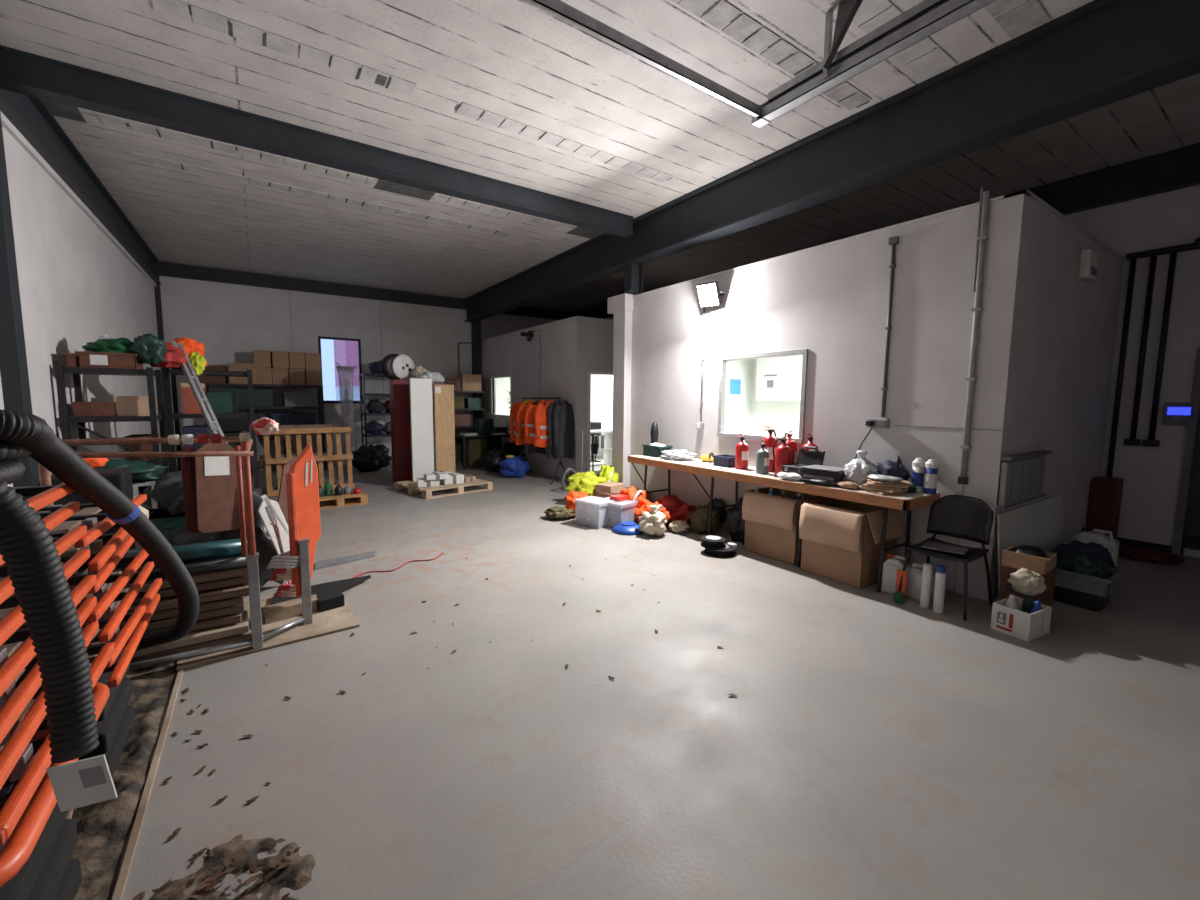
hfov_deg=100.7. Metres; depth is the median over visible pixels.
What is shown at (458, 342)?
cable conduit
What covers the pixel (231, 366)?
cardboard box
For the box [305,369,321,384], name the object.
cardboard box
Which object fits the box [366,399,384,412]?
bundle
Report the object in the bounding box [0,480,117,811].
corrugated hose
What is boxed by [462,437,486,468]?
filing cabinet
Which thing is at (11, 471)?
coil
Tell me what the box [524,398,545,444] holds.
jacket
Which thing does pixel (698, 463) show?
paper sheet
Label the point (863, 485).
scrap
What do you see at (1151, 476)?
wall
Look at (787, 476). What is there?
bundle
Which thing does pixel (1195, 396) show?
door
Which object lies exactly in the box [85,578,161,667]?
barrier
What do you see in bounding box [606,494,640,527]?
tub
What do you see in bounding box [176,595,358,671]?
plywood sheet
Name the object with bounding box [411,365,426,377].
cloth
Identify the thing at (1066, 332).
wall
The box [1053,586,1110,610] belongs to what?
block
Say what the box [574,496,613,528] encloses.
tub
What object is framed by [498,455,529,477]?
sack
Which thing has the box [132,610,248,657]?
plank
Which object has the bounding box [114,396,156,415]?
storage box
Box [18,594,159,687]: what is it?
barrier
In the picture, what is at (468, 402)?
plastic box
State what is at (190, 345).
heap
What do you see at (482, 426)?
monitor
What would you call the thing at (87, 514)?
barrier
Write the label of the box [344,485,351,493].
tin
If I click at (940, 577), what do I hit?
aerosol can
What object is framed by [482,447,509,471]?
sack
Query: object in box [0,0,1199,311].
ceiling
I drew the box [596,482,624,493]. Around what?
box
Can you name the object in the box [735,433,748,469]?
fire extinguisher
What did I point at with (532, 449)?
jacket
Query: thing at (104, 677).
rubber barrier foot
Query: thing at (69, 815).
trim
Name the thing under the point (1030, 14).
ceiling panel
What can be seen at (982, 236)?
cable conduit
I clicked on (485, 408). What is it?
metal shelving
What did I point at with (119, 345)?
netting
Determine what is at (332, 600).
block
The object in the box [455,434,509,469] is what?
office desk
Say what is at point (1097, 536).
sack
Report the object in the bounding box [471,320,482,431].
column
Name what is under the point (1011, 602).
bottle
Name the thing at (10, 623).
barrier
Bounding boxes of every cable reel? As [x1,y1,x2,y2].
[701,535,725,548]
[704,543,735,557]
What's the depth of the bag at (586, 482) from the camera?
7.48 m
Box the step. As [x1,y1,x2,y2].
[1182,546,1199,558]
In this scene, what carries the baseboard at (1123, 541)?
attached to the wall at (1151, 476)
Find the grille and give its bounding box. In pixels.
[1091,266,1096,275]
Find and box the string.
[353,553,442,577]
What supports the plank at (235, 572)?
on the plank at (167, 592)
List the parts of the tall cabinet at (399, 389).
door, door, door, door, door, door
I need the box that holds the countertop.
[629,455,938,499]
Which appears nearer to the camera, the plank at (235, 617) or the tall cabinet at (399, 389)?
the plank at (235, 617)
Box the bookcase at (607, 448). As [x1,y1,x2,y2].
[590,430,611,467]
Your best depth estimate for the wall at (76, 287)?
5.03 m
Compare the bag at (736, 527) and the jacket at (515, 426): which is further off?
the jacket at (515, 426)
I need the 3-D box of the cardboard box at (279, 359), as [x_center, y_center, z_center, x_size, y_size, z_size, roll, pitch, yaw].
[-6.814,-1.913,10.581,0.287,0.347,0.402,-4,7,-38]
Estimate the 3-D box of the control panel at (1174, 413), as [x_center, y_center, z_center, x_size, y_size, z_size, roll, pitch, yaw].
[6.078,-0.379,5.222,0.036,0.240,0.220,-3,7,-34]
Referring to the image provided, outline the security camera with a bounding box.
[520,331,533,341]
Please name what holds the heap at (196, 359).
on the metal shelving at (172, 413)
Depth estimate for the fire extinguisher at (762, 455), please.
5.24 m
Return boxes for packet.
[837,481,859,488]
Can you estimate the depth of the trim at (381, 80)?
4.00 m
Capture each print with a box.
[764,374,776,387]
[996,614,1013,631]
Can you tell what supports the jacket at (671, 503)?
on the floor
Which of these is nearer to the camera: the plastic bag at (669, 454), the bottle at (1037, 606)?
the bottle at (1037, 606)
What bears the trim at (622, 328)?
attached to the wall partition at (829, 301)
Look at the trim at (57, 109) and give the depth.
6.15 m
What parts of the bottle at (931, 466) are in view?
lid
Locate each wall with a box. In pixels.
[0,126,162,489]
[159,276,557,470]
[481,317,580,479]
[581,317,613,472]
[606,185,1199,545]
[993,198,1123,597]
[1181,410,1199,552]
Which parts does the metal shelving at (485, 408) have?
shelf, shelf, shelf, post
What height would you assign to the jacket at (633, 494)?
0.472 m
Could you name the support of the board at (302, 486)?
attached to the steel stillage
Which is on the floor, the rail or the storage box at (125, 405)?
the rail
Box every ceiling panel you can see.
[824,0,957,79]
[984,0,1050,37]
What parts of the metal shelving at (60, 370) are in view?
post, post, shelf, shelf, post, shelf, post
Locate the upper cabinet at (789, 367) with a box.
[756,355,802,400]
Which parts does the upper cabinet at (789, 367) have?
door, door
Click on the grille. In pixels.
(1093, 268)
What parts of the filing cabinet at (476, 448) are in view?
drawer, drawer, drawer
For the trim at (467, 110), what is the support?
attached to the ceiling
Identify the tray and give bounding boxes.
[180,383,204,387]
[800,478,827,483]
[1000,545,1056,574]
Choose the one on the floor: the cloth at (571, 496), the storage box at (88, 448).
the cloth at (571, 496)
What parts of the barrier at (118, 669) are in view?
rail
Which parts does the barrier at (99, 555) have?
rail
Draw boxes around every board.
[180,446,199,532]
[195,442,239,532]
[258,495,289,554]
[271,457,296,548]
[286,445,320,596]
[409,378,434,481]
[433,385,455,472]
[997,494,1062,593]
[1086,476,1123,539]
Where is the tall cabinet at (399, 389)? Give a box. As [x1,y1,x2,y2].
[389,379,411,482]
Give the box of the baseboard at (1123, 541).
[1117,537,1171,552]
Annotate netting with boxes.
[82,337,132,353]
[97,460,168,483]
[150,344,187,367]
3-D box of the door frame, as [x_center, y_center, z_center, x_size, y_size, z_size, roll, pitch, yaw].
[0.396,-0.504,10.276,0.355,2.140,1.766,5,8,41]
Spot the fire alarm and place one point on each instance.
(1087, 272)
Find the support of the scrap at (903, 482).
on the scrap at (868, 483)
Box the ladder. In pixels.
[171,341,227,443]
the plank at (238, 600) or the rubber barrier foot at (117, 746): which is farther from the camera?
the plank at (238, 600)
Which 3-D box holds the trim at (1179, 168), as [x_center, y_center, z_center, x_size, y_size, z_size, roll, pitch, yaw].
[3.724,-3.239,8.367,0.120,0.380,16.100,-3,7,-34]
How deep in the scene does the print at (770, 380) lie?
8.78 m
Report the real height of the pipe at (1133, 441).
2.035 m
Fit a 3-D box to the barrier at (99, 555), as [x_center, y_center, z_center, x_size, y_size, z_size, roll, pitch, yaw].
[-2.461,0.401,1.965,0.854,0.060,1.002,-4,7,-36]
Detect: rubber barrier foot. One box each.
[0,738,50,853]
[0,802,81,899]
[46,661,129,721]
[78,677,134,775]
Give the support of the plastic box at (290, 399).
on the metal shelving at (320, 406)
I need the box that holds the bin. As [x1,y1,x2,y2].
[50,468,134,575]
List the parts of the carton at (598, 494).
lid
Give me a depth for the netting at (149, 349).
4.92 m
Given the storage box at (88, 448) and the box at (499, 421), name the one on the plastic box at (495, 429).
the box at (499, 421)
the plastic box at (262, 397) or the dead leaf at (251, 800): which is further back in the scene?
the plastic box at (262, 397)
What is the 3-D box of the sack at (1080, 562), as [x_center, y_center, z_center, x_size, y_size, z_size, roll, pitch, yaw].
[3.883,0.946,4.022,0.414,0.250,0.346,-3,7,-34]
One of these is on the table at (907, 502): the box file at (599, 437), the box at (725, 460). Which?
the box at (725, 460)
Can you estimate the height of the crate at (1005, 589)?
0.380 m
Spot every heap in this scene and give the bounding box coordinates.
[149,834,314,899]
[164,336,207,366]
[190,351,206,374]
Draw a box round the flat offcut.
[314,551,375,569]
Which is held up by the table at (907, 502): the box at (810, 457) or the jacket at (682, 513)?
the box at (810, 457)
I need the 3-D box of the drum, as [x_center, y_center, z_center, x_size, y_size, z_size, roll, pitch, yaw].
[-3.700,-1.522,9.133,0.196,0.472,0.611,5,7,35]
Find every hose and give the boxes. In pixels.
[0,409,199,650]
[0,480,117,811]
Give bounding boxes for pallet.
[250,424,335,492]
[263,427,354,496]
[319,490,367,508]
[394,478,492,498]
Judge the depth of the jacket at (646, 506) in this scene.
6.16 m
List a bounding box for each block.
[316,591,344,611]
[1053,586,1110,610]
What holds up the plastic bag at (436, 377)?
on the carton
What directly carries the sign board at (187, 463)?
on the sack at (181, 535)
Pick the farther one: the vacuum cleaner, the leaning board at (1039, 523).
the vacuum cleaner
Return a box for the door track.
[523,0,994,127]
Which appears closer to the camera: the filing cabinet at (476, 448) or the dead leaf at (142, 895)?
the dead leaf at (142, 895)
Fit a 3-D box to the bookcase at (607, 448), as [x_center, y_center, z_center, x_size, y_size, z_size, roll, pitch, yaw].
[-0.227,0.035,10.964,1.050,0.920,0.350,-3,7,-34]
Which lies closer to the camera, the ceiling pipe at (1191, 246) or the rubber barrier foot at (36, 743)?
the rubber barrier foot at (36, 743)
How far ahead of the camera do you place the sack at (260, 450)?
9.84 m
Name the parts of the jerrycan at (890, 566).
handle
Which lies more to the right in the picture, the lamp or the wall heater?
the wall heater
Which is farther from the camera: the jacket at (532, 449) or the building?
the building
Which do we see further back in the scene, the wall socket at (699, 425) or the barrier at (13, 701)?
the wall socket at (699, 425)
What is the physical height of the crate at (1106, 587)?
0.140 m
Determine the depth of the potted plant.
12.89 m
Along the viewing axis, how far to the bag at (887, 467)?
4.38 m
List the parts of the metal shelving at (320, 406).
shelf, shelf, post, post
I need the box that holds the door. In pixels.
[1171,347,1199,555]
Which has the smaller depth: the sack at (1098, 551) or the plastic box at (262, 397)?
the sack at (1098, 551)
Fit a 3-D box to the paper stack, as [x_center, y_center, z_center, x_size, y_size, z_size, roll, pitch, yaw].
[-3.010,-0.365,11.414,0.312,0.060,0.312,-4,7,-35]
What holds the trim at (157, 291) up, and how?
attached to the wall at (76, 287)
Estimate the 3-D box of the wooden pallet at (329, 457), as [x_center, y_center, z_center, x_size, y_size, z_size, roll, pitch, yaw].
[-4.870,0.175,8.375,1.280,1.091,0.214,-4,7,-38]
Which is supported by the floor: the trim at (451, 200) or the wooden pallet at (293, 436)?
the wooden pallet at (293, 436)
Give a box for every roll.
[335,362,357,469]
[727,542,736,547]
[905,486,916,492]
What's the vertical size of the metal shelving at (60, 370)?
1.880 m
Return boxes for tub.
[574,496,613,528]
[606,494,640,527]
[893,591,904,603]
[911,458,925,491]
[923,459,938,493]
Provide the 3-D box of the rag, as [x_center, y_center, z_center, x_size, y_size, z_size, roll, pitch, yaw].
[3.071,0.942,3.580,0.161,0.185,0.211,-3,7,-34]
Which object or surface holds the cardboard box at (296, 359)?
on the cardboard box at (296, 376)
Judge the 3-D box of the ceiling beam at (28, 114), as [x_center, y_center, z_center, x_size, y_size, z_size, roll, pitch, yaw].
[-4.069,-2.735,3.062,0.100,0.440,16.100,-3,7,-34]
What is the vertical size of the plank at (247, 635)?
0.045 m
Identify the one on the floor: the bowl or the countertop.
the bowl
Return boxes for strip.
[71,661,177,899]
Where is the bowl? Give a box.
[612,521,642,534]
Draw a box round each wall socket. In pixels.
[696,422,703,428]
[865,418,889,428]
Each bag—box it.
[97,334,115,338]
[148,471,243,515]
[415,371,444,382]
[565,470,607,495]
[638,505,666,536]
[660,450,697,459]
[668,520,690,532]
[689,502,720,533]
[707,497,726,527]
[726,497,744,542]
[843,450,877,485]
[874,456,910,480]
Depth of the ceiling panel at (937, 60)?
3.63 m
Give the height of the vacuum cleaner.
1.051 m
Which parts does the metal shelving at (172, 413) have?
post, post, shelf, shelf, post, post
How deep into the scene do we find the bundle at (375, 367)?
11.41 m
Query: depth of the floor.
2.40 m
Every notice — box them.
[729,379,740,393]
[762,370,778,393]
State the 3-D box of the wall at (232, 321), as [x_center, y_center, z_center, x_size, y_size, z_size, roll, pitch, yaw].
[-4.604,-1.824,12.690,9.950,4.200,0.150,-3,7,-34]
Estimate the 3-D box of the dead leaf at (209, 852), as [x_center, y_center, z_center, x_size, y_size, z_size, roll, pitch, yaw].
[-1.369,1.413,1.745,0.045,0.005,0.018,4,7,28]
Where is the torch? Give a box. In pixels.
[650,422,658,442]
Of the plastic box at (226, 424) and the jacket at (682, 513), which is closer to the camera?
the jacket at (682, 513)
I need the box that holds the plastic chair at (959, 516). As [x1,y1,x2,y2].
[898,495,993,620]
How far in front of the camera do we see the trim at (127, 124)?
5.16 m
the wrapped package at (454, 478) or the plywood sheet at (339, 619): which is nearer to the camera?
the plywood sheet at (339, 619)
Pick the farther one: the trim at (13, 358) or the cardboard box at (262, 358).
the cardboard box at (262, 358)
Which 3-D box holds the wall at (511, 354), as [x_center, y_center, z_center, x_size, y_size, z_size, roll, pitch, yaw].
[-1.814,-1.152,11.543,0.100,3.140,5.000,-3,7,-34]
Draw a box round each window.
[318,336,363,403]
[491,375,511,416]
[717,349,807,443]
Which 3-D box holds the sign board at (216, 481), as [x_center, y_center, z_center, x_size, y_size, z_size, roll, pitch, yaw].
[-2.801,0.268,3.646,0.107,0.663,0.297,5,7,35]
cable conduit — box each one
[458,342,471,373]
[534,329,540,396]
[700,308,705,421]
[881,236,898,416]
[957,187,989,484]
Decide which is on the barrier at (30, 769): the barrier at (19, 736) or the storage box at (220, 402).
the barrier at (19, 736)
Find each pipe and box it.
[1106,259,1136,476]
[1124,256,1156,445]
[1126,237,1199,259]
[1142,253,1176,446]
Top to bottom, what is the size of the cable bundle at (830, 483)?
0.051 m
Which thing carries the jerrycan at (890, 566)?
on the floor
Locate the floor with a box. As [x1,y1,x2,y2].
[110,455,1199,899]
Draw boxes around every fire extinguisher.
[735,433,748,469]
[755,440,769,473]
[763,426,777,471]
[772,436,791,475]
[784,430,797,463]
[802,434,818,451]
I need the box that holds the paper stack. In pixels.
[460,432,476,435]
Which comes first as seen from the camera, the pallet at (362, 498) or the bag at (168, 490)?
the bag at (168, 490)
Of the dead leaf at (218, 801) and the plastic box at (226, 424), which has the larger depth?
the plastic box at (226, 424)
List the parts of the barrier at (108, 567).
rail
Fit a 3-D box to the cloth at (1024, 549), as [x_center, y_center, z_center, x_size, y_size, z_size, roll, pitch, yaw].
[3.228,0.792,3.740,0.281,0.143,0.204,-3,7,-34]
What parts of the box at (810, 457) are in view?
lid, handle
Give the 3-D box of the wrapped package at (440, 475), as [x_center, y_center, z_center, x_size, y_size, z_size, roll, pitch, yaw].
[-2.747,0.437,8.342,0.360,0.083,0.306,-3,7,-29]
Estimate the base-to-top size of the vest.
0.607 m
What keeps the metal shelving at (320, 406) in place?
on the floor
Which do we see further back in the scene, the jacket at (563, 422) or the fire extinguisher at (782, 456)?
the jacket at (563, 422)
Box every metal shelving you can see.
[54,364,168,508]
[163,368,258,487]
[203,383,326,469]
[359,373,391,459]
[454,381,486,427]
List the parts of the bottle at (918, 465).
lid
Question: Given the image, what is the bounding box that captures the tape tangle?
[250,417,278,434]
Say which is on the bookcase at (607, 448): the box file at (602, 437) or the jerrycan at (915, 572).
the box file at (602, 437)
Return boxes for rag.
[1008,568,1046,595]
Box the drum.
[381,354,414,379]
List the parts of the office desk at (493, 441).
leg, modesty panel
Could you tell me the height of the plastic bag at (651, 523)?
0.356 m
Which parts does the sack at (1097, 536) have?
handle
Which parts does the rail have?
rail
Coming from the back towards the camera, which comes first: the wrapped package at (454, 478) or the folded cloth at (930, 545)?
the wrapped package at (454, 478)
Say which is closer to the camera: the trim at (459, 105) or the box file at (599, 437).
the trim at (459, 105)
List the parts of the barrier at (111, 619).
rail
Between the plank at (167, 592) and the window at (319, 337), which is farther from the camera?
the window at (319, 337)
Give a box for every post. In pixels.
[245,552,262,648]
[298,537,312,624]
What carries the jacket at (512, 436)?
hanging from the rail
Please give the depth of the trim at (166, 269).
11.21 m
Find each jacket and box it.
[509,399,525,442]
[514,398,530,440]
[515,398,534,444]
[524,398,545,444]
[528,398,545,454]
[534,399,552,446]
[547,399,559,458]
[553,398,574,458]
[620,485,648,519]
[635,502,670,525]
[656,495,686,524]
[674,503,696,525]
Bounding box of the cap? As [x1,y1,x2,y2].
[607,293,632,313]
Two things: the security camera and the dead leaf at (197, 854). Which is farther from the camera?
the security camera
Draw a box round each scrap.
[857,488,904,495]
[858,486,907,493]
[862,483,906,490]
[865,478,912,485]
[867,481,907,488]
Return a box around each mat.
[272,575,370,603]
[1118,545,1186,563]
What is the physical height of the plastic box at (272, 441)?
0.400 m
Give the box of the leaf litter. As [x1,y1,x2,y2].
[132,838,311,899]
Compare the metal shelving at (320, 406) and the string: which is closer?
the string
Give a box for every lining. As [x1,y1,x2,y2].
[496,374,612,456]
[728,359,799,437]
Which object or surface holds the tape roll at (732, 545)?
on the cable reel at (726, 552)
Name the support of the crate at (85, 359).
on the metal shelving at (60, 370)
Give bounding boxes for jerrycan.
[881,554,910,594]
[906,563,934,601]
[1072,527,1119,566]
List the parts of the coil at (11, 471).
hose coil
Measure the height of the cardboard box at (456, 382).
0.322 m
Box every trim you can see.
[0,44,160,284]
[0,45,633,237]
[0,111,155,286]
[0,112,39,499]
[40,98,603,238]
[65,809,72,818]
[97,113,438,199]
[112,669,183,899]
[125,123,349,176]
[130,152,521,237]
[151,0,416,95]
[154,261,571,319]
[154,271,171,471]
[181,164,497,232]
[189,5,391,88]
[289,290,384,421]
[446,197,561,227]
[455,102,673,181]
[455,104,672,179]
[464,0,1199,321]
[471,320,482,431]
[481,316,613,340]
[572,143,1199,318]
[612,310,631,486]
[624,261,642,294]
[633,189,1126,296]
[671,0,871,109]
[703,2,868,107]
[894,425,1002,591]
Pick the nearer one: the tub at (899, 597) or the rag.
the rag
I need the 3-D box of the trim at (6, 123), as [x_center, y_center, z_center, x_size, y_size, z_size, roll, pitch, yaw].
[-6.609,-2.889,6.721,0.035,0.090,7.200,-3,7,-34]
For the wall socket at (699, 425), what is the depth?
6.51 m
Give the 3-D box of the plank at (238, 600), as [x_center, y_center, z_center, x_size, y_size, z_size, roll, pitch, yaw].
[-2.679,0.972,3.097,0.754,0.045,0.290,-3,7,-34]
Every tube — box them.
[78,538,255,573]
[121,555,246,583]
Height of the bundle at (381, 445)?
0.315 m
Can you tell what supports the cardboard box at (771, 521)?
on the floor
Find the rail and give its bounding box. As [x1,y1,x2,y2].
[522,397,566,484]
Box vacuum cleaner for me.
[561,431,583,490]
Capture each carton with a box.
[433,383,450,384]
[595,487,650,501]
[991,596,1051,641]
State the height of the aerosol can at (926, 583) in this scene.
0.345 m
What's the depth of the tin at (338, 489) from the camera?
7.44 m
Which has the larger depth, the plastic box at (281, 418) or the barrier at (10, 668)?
the plastic box at (281, 418)
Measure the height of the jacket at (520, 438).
0.953 m
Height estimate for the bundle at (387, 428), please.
0.328 m
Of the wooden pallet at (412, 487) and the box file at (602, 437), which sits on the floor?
the wooden pallet at (412, 487)
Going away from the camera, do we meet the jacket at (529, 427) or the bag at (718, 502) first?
the bag at (718, 502)
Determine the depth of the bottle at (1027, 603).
3.56 m
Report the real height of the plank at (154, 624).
0.045 m
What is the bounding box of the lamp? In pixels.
[697,281,725,306]
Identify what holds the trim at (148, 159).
attached to the ceiling
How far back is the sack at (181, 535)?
3.90 m
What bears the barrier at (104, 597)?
on the barrier at (111, 619)
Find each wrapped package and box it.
[417,478,439,487]
[424,472,448,479]
[440,473,463,484]
[463,474,475,482]
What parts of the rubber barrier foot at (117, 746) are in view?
rubber barrier foot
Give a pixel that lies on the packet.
(844, 484)
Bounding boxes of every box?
[71,402,116,416]
[76,438,126,459]
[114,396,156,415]
[124,434,158,460]
[133,484,138,496]
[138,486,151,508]
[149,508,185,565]
[181,387,205,413]
[181,425,210,450]
[198,366,227,383]
[207,392,237,413]
[217,413,259,430]
[218,388,272,406]
[222,431,242,447]
[228,363,256,383]
[253,350,270,367]
[256,367,271,383]
[259,438,291,454]
[269,413,315,424]
[271,351,288,367]
[272,368,288,384]
[282,392,316,406]
[288,352,304,368]
[289,368,304,384]
[305,353,320,369]
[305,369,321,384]
[444,377,460,390]
[454,397,463,407]
[454,414,470,425]
[458,374,481,390]
[464,398,481,407]
[492,416,505,426]
[492,427,507,433]
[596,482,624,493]
[642,442,672,457]
[712,454,734,467]
[742,487,826,565]
[782,446,824,480]
[799,497,905,588]
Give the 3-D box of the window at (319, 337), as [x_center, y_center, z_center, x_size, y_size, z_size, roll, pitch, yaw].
[-6.048,-1.847,11.616,0.920,1.520,0.080,-3,7,-34]
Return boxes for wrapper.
[867,474,902,481]
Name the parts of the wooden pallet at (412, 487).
board, board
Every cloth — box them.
[83,458,108,468]
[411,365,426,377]
[544,506,574,519]
[565,491,587,517]
[921,541,968,554]
[1013,545,1047,557]
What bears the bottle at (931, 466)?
on the table at (907, 502)
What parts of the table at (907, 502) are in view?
leg, leg, leg, leg, leg, leg, leg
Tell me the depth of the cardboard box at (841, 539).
4.41 m
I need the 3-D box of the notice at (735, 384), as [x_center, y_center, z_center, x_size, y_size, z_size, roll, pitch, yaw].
[2.522,-1.184,9.319,0.340,0.280,0.006,-3,7,-34]
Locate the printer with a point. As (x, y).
(829, 473)
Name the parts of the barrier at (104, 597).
rail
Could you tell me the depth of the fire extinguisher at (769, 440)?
5.41 m
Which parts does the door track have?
cross rail, rail, rail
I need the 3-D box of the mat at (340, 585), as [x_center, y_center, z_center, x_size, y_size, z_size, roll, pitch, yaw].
[-2.246,1.144,4.065,0.766,0.030,0.280,-5,8,-42]
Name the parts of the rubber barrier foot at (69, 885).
rubber barrier foot, rubber barrier foot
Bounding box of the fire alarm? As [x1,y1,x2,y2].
[1078,249,1097,281]
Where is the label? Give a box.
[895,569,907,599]
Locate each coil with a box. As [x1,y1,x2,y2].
[0,441,31,484]
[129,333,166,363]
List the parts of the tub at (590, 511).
lid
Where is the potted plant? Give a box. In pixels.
[502,389,510,410]
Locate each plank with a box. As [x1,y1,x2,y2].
[119,595,243,625]
[119,603,243,630]
[123,567,247,589]
[129,583,248,611]
[130,617,251,662]
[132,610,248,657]
[133,575,247,602]
[144,612,242,632]
[261,594,317,623]
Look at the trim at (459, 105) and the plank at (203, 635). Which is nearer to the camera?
the plank at (203, 635)
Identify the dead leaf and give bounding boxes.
[140,891,145,899]
[167,828,180,839]
[193,847,207,856]
[205,849,214,855]
[215,795,227,802]
[246,795,259,802]
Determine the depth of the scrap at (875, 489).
4.18 m
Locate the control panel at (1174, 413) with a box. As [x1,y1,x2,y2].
[1162,402,1195,425]
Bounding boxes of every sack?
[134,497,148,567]
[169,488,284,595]
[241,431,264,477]
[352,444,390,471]
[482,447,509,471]
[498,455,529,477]
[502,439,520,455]
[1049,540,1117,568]
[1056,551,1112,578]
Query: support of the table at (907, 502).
on the floor
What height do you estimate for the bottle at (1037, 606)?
0.225 m
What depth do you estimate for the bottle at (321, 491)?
7.31 m
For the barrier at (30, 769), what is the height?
0.060 m
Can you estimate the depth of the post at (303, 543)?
3.46 m
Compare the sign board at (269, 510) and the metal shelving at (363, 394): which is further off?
the metal shelving at (363, 394)
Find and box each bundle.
[363,421,383,434]
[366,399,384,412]
[368,360,382,373]
[374,444,388,451]
[382,421,390,433]
[384,400,389,412]
[700,452,713,462]
[776,472,803,480]
[807,479,837,486]
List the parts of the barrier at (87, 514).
rail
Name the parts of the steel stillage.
rail, rail, rail, rail, rope coil, rope coil, rail, rope coil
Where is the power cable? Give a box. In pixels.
[855,428,872,458]
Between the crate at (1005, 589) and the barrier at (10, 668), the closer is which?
the barrier at (10, 668)
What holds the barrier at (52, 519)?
on the barrier at (66, 541)
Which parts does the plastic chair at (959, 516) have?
leg, seat, frame, backrest, leg, leg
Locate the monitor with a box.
[475,419,493,434]
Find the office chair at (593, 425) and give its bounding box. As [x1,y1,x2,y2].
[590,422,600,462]
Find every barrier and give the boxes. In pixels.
[0,502,79,565]
[0,525,86,603]
[0,549,89,645]
[0,574,96,696]
[0,596,96,743]
[0,620,98,789]
[0,642,114,845]
[0,682,109,886]
[4,521,128,571]
[12,549,148,622]
[13,483,73,511]
[14,534,134,593]
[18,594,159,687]
[23,561,153,642]
[35,494,146,547]
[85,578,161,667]
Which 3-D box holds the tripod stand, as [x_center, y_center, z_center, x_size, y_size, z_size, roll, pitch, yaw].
[-0.088,0.201,8.978,0.449,1.008,0.417,-3,7,-34]
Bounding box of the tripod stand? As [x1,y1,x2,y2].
[591,433,597,471]
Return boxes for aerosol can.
[920,563,931,608]
[933,565,945,613]
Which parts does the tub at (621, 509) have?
lid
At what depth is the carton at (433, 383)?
9.01 m
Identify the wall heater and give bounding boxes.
[996,450,1051,508]
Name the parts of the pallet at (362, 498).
board, board, board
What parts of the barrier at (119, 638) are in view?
rail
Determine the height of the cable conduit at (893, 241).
1.610 m
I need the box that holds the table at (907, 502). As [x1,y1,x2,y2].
[628,455,939,592]
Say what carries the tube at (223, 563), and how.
on the plank at (235, 572)
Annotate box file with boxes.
[594,435,600,448]
[598,435,603,447]
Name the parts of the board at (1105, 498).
door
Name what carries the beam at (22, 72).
attached to the wall at (76, 287)
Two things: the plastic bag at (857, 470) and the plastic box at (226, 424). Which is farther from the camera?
the plastic box at (226, 424)
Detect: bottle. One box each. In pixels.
[319,486,323,496]
[324,482,332,495]
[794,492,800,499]
[1005,595,1017,609]
[1021,595,1033,613]
[1030,601,1043,634]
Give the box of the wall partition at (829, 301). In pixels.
[630,193,1029,600]
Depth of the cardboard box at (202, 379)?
9.83 m
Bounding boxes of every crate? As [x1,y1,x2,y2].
[61,353,78,366]
[75,351,142,368]
[998,566,1055,606]
[1054,567,1124,597]
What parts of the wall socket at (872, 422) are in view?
plate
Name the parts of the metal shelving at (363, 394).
post, post, shelf, shelf, shelf, shelf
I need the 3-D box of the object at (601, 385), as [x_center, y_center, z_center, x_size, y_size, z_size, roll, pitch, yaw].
[-0.610,-0.963,12.452,2.890,2.600,4.900,-3,7,-34]
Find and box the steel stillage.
[32,433,312,670]
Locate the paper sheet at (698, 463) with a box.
[685,461,712,465]
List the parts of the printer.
lid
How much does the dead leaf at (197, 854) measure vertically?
0.006 m
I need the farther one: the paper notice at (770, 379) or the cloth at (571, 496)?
the paper notice at (770, 379)
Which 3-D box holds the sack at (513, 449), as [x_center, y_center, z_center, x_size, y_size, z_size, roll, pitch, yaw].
[-2.011,0.096,11.358,0.430,0.690,0.424,-3,7,-34]
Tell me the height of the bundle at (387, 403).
0.315 m
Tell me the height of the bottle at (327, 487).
0.200 m
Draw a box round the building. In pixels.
[333,340,359,400]
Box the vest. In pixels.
[599,465,618,481]
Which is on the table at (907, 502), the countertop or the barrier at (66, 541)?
the countertop
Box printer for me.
[799,465,845,485]
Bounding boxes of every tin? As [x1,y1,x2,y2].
[334,485,342,495]
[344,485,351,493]
[353,488,360,493]
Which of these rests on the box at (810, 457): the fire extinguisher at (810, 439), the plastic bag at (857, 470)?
the fire extinguisher at (810, 439)
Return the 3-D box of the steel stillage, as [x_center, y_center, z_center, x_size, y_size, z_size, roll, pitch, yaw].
[-2.530,0.573,3.073,1.281,1.364,0.590,-3,7,-34]
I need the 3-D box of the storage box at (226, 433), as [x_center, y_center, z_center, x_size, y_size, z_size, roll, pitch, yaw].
[-4.513,-0.109,6.083,0.232,0.220,0.352,-3,7,-32]
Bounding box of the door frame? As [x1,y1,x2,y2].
[588,371,612,471]

